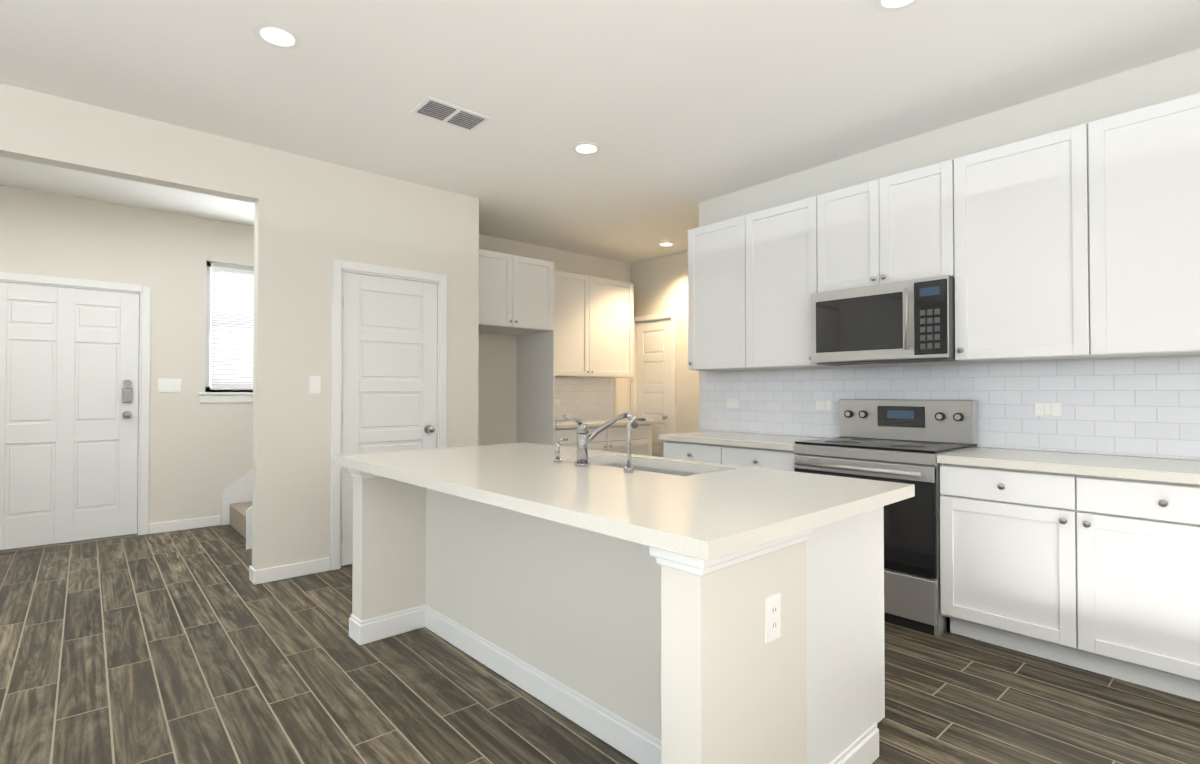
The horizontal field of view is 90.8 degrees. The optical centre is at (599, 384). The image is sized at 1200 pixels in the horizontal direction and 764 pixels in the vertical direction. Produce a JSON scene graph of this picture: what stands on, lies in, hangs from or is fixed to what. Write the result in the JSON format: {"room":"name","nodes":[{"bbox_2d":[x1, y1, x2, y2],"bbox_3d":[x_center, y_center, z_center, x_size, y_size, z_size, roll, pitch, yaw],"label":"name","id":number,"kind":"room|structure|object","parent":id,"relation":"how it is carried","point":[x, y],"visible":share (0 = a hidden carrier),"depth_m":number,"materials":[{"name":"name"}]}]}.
{"room":"kitchen","nodes":[
{"label":"kitchen","id":0,"kind":"room"},
{"bbox_2d":[0,185,253,533],"bbox_3d":[-3.942,-0.113,5.069,4.090,2.780,0.120,1,-1,-41],"label":"wall","id":1,"kind":"structure","parent":0,"point":[200,457],"depth_m":5.13,"materials":[{"name":"white paint"}]},
{"bbox_2d":[0,282,138,552],"bbox_3d":[-4.255,0.250,4.700,0.934,2.045,0.138,1,-1,-41],"label":"front door","id":2,"kind":"structure","parent":1,"relation":"in","point":[69,372],"depth_m":4.72,"materials":[{"name":"white paint"}]},
{"bbox_2d":[0,272,150,534],"bbox_3d":[-4.292,0.213,4.750,1.070,2.120,0.136,1,-1,-41],"label":"door frame","id":3,"kind":"structure","parent":1,"relation":"attached to","point":[143,292],"depth_m":5.02,"materials":[{"name":"white wood"}]},
{"bbox_2d":[158,378,180,391],"bbox_3d":[-3.745,0.008,5.153,0.164,0.118,0.008,1,-1,-41],"label":"light switch","id":4,"kind":"object","parent":1,"relation":"attached to","point":[169,385],"visible":1,"depth_m":5.15,"materials":[{"name":"white plastic"}]},
{"bbox_2d":[149,515,220,533],"bbox_3d":[-3.651,1.234,5.217,0.523,0.090,0.013,1,-1,-41],"label":"baseboard","id":5,"kind":"structure","parent":1,"relation":"attached to","point":[168,526],"depth_m":5.20,"materials":[{"name":"white wood"}]},
{"bbox_2d":[198,262,253,402],"bbox_3d":[-3.219,-0.472,5.683,1.070,1.285,0.150,1,-1,-41],"label":"window","id":6,"kind":"structure","parent":1,"relation":"in","point":[220,396],"depth_m":5.39,"materials":[{"name":"white"}]},
{"bbox_2d":[211,266,253,389],"bbox_3d":[-3.207,-0.509,5.669,0.876,1.125,0.037,1,-1,-41],"label":"window blinds","id":7,"kind":"object","parent":6,"relation":"attached to","point":[232,323],"visible":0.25,"depth_m":5.49,"materials":[{"name":"white plastic"}]},
{"bbox_2d":[0,83,478,569],"bbox_3d":[-3.688,-0.147,2.507,7.070,2.780,0.120,1,-1,-41],"label":"wall","id":8,"kind":"structure","parent":0,"point":[313,218],"depth_m":3.87,"materials":[{"name":"white paint"}]},
{"bbox_2d":[251,557,329,584],"bbox_3d":[-2.005,1.216,3.868,0.456,0.090,0.017,1,-1,-41],"label":"baseboard","id":9,"kind":"structure","parent":8,"relation":"attached to","point":[271,574],"depth_m":3.85,"materials":[{"name":"white wood"}]},
{"bbox_2d":[309,376,320,393],"bbox_3d":[-1.910,0.002,3.966,0.072,0.118,0.008,1,-1,-41],"label":"light switch","id":10,"kind":"object","parent":8,"relation":"attached to","point":[314,384],"visible":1,"depth_m":3.96,"materials":[{"name":"white plastic"}]},
{"bbox_2d":[330,259,446,570],"bbox_3d":[-1.548,0.207,4.354,0.850,2.120,0.136,1,-1,-41],"label":"door frame","id":11,"kind":"structure","parent":8,"relation":"attached to","point":[339,267],"depth_m":4.08,"materials":[{"name":"white wood"}]},
{"bbox_2d":[341,272,436,565],"bbox_3d":[-1.511,0.238,4.302,0.712,2.033,0.112,1,-1,-41],"label":"pantry door","id":12,"kind":"structure","parent":8,"relation":"in","point":[389,366],"depth_m":4.30,"materials":[{"name":"white paint"}]},
{"bbox_2d":[478,234,629,445],"bbox_3d":[-0.604,-0.095,6.442,2.750,2.780,0.130,1,-1,-41],"label":"wall","id":13,"kind":"structure","parent":0,"point":[497,374],"depth_m":6.07,"materials":[{"name":"white paint"}]},
{"bbox_2d":[479,249,554,336],"bbox_3d":[-1.000,-0.846,5.605,0.920,0.660,0.639,1,-1,-41],"label":"upper cabinet","id":14,"kind":"object","parent":13,"relation":"attached to","point":[517,293],"depth_m":5.42,"materials":[{"name":"white wood"}]},
{"bbox_2d":[517,270,594,376],"bbox_3d":[-0.458,-0.627,6.263,0.723,1.080,0.354,1,-1,-41],"label":"upper cabinet","id":15,"kind":"object","parent":13,"relation":"attached to","point":[562,323],"depth_m":6.14,"materials":[{"name":"white wood"}]},
{"bbox_2d":[555,377,612,419],"bbox_3d":[-0.345,0.157,6.584,1.329,0.476,0.010,1,-1,-41],"label":"backsplash","id":16,"kind":"structure","parent":13,"relation":"attached to","point":[580,398],"depth_m":6.72,"materials":[{"name":"tile"}]},
{"bbox_2d":[555,399,559,405],"bbox_3d":[-0.479,0.196,6.454,0.118,0.072,0.008,1,-1,-41],"label":"electrical outlet","id":17,"kind":"object","parent":16,"relation":"attached to","point":[557,402],"visible":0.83,"depth_m":6.47,"materials":[{"name":"white plastic"}]},
{"bbox_2d":[595,277,633,377],"bbox_3d":[-0.001,-0.622,6.660,0.723,1.080,0.354,1,-1,-41],"label":"upper cabinet","id":18,"kind":"object","parent":13,"relation":"attached to","point":[614,299],"depth_m":6.58,"materials":[{"name":"white wood"}]},
{"bbox_2d":[0,524,1199,763],"bbox_3d":[-0.715,1.255,1.165,9.820,0.060,10.220,1,-1,-41],"label":"floor","id":19,"kind":"structure","parent":0,"point":[190,646],"depth_m":2.41,"materials":[{"name":"brown tile"}]},
{"bbox_2d":[221,470,251,549],"bbox_3d":[-2.619,0.656,5.385,1.235,1.250,1.116,1,-1,-41],"label":"stairs","id":20,"kind":"structure","parent":19,"relation":"on","point":[236,505],"depth_m":5.39,"materials":[{"name":"wood"}]},
{"bbox_2d":[555,426,614,451],"bbox_3d":[-0.364,0.861,6.136,0.725,0.860,0.639,1,-1,-41],"label":"base cabinet","id":21,"kind":"object","parent":19,"relation":"on","point":[612,438],"depth_m":5.99,"materials":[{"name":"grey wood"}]},
{"bbox_2d":[347,468,884,763],"bbox_3d":[-0.123,0.813,2.485,1.064,0.860,2.199,1,-1,-43],"label":"kitchen island","id":22,"kind":"object","parent":19,"relation":"on","point":[642,609],"depth_m":1.95,"materials":[{"name":"paint"}]},
{"bbox_2d":[334,444,913,563],"bbox_3d":[-0.130,0.374,2.447,1.130,0.062,2.280,1,-1,-43],"label":"island countertop","id":23,"kind":"structure","parent":22,"relation":"on","point":[704,512],"depth_m":1.87,"materials":[{"name":"white stone"}]},
{"bbox_2d":[615,426,651,455],"bbox_3d":[0.092,0.867,6.532,0.724,0.860,0.639,1,-1,-41],"label":"base cabinet","id":24,"kind":"object","parent":19,"relation":"on","point":[641,441],"depth_m":6.38,"materials":[{"name":"grey wood"}]},
{"bbox_2d":[555,418,652,429],"bbox_3d":[-0.131,0.414,6.333,1.329,0.040,0.656,1,-1,-41],"label":"countertop","id":25,"kind":"structure","parent":24,"relation":"on","point":[566,424],"depth_m":6.15,"materials":[{"name":"white stone"}]},
{"bbox_2d":[794,399,977,636],"bbox_3d":[1.615,0.672,3.398,0.693,1.165,0.776,1,-1,-41],"label":"range","id":26,"kind":"object","parent":19,"relation":"on","point":[899,441],"visible":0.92,"depth_m":3.10,"materials":[{"name":"silver metal"}]},
{"bbox_2d":[659,431,1199,700],"bbox_3d":[1.835,0.802,3.210,0.648,0.900,3.550,1,-1,-41],"label":"base cabinets","id":27,"kind":"object","parent":19,"relation":"on","point":[1089,562],"depth_m":2.57,"materials":[{"name":"white wood"}]},
{"bbox_2d":[0,0,1199,263],"bbox_3d":[-0.715,-1.595,1.203,9.820,0.080,10.220,1,-1,-41],"label":"ceiling","id":28,"kind":"structure","parent":0,"point":[676,110],"depth_m":2.99,"materials":[{"name":"white paint"}]},
{"bbox_2d":[253,23,301,48],"bbox_3d":[-1.418,-1.531,2.605,0.189,0.008,0.189,-1,-1,43],"label":"recessed light","id":29,"kind":"object","parent":28,"relation":"in","point":[277,36],"depth_m":2.60,"materials":[{"name":"white plastic"}]},
{"bbox_2d":[410,96,490,131],"bbox_3d":[-0.842,-1.519,3.344,0.380,0.012,0.230,1,-1,-41],"label":"ceiling vent","id":30,"kind":"object","parent":28,"relation":"in","point":[429,107],"visible":1,"depth_m":3.33,"materials":[{"name":"white metal"}]},
{"bbox_2d":[572,142,600,154],"bbox_3d":[-0.087,-1.515,3.802,0.189,0.008,0.189,-1,-1,43],"label":"recessed light","id":31,"kind":"object","parent":28,"relation":"in","point":[584,148],"depth_m":3.79,"materials":[{"name":"white plastic"}]},
{"bbox_2d":[657,242,674,246],"bbox_3d":[0.701,-1.483,6.263,0.189,0.008,0.189,-1,-1,43],"label":"recessed light","id":32,"kind":"object","parent":28,"relation":"in","point":[663,244],"depth_m":6.26,"materials":[{"name":"white"}]},
{"bbox_2d":[874,0,919,11],"bbox_3d":[1.186,-1.535,2.338,0.189,0.008,0.189,-1,-1,43],"label":"recessed light","id":33,"kind":"object","parent":28,"relation":"in","point":[882,5],"depth_m":2.39,"materials":[{"name":"white plastic"}]},
{"bbox_2d":[630,251,698,432],"bbox_3d":[1.101,-0.094,6.486,0.120,2.780,2.040,1,-1,-41],"label":"wall","id":34,"kind":"structure","parent":0,"point":[660,285],"depth_m":6.67,"materials":[{"name":"white paint"}]},
{"bbox_2d":[631,312,675,433],"bbox_3d":[0.661,0.242,6.974,0.136,2.120,0.720,1,-1,-41],"label":"door frame","id":35,"kind":"structure","parent":34,"relation":"attached to","point":[657,317],"depth_m":6.76,"materials":[{"name":"white wood"}]},
{"bbox_2d":[637,319,670,456],"bbox_3d":[0.614,0.273,6.933,0.111,2.033,0.570,1,-1,-41],"label":"door","id":36,"kind":"structure","parent":34,"relation":"in","point":[654,371],"depth_m":6.93,"materials":[{"name":"white paint"}]},
{"bbox_2d":[699,48,1199,459],"bbox_3d":[3.129,-0.149,2.326,0.120,2.780,6.900,1,-1,-41],"label":"wall","id":37,"kind":"structure","parent":0,"point":[1167,79],"depth_m":3.31,"materials":[{"name":"white paint"}]},
{"bbox_2d":[688,93,1199,370],"bbox_3d":[1.948,-0.666,3.317,0.363,1.080,3.533,1,-1,-41],"label":"upper cabinet","id":38,"kind":"object","parent":37,"relation":"attached to","point":[1081,241],"visible":0.96,"depth_m":2.98,"materials":[{"name":"white wood"}]},
{"bbox_2d":[811,275,956,364],"bbox_3d":[1.705,-0.351,3.512,0.467,0.438,0.774,1,-1,-41],"label":"microwave","id":39,"kind":"object","parent":38,"relation":"attached to","point":[908,321],"visible":1,"depth_m":3.34,"materials":[{"name":"grey metal"}]},
{"bbox_2d":[699,355,1199,459],"bbox_3d":[2.033,0.109,3.484,0.010,0.490,3.690,1,-1,-41],"label":"backsplash","id":40,"kind":"structure","parent":37,"relation":"attached to","point":[1142,406],"depth_m":3.21,"materials":[{"name":"tile"}]},
{"bbox_2d":[727,399,739,408],"bbox_3d":[1.038,0.151,4.613,0.008,0.072,0.118,1,-1,-41],"label":"outlet","id":41,"kind":"object","parent":40,"relation":"attached to","point":[733,403],"visible":1,"depth_m":4.61,"materials":[{"name":"white plastic"}]},
{"bbox_2d":[816,400,831,410],"bbox_3d":[1.530,0.143,4.047,0.008,0.072,0.118,1,-1,-41],"label":"outlet","id":42,"kind":"object","parent":40,"relation":"attached to","point":[823,405],"visible":1,"depth_m":4.04,"materials":[{"name":"white plastic"}]},
{"bbox_2d":[1035,402,1061,416],"bbox_3d":[2.351,0.131,3.104,0.008,0.072,0.118,1,-1,-41],"label":"outlet","id":43,"kind":"object","parent":40,"relation":"attached to","point":[1047,409],"visible":1,"depth_m":3.10,"materials":[{"name":"white plastic"}]}
]}

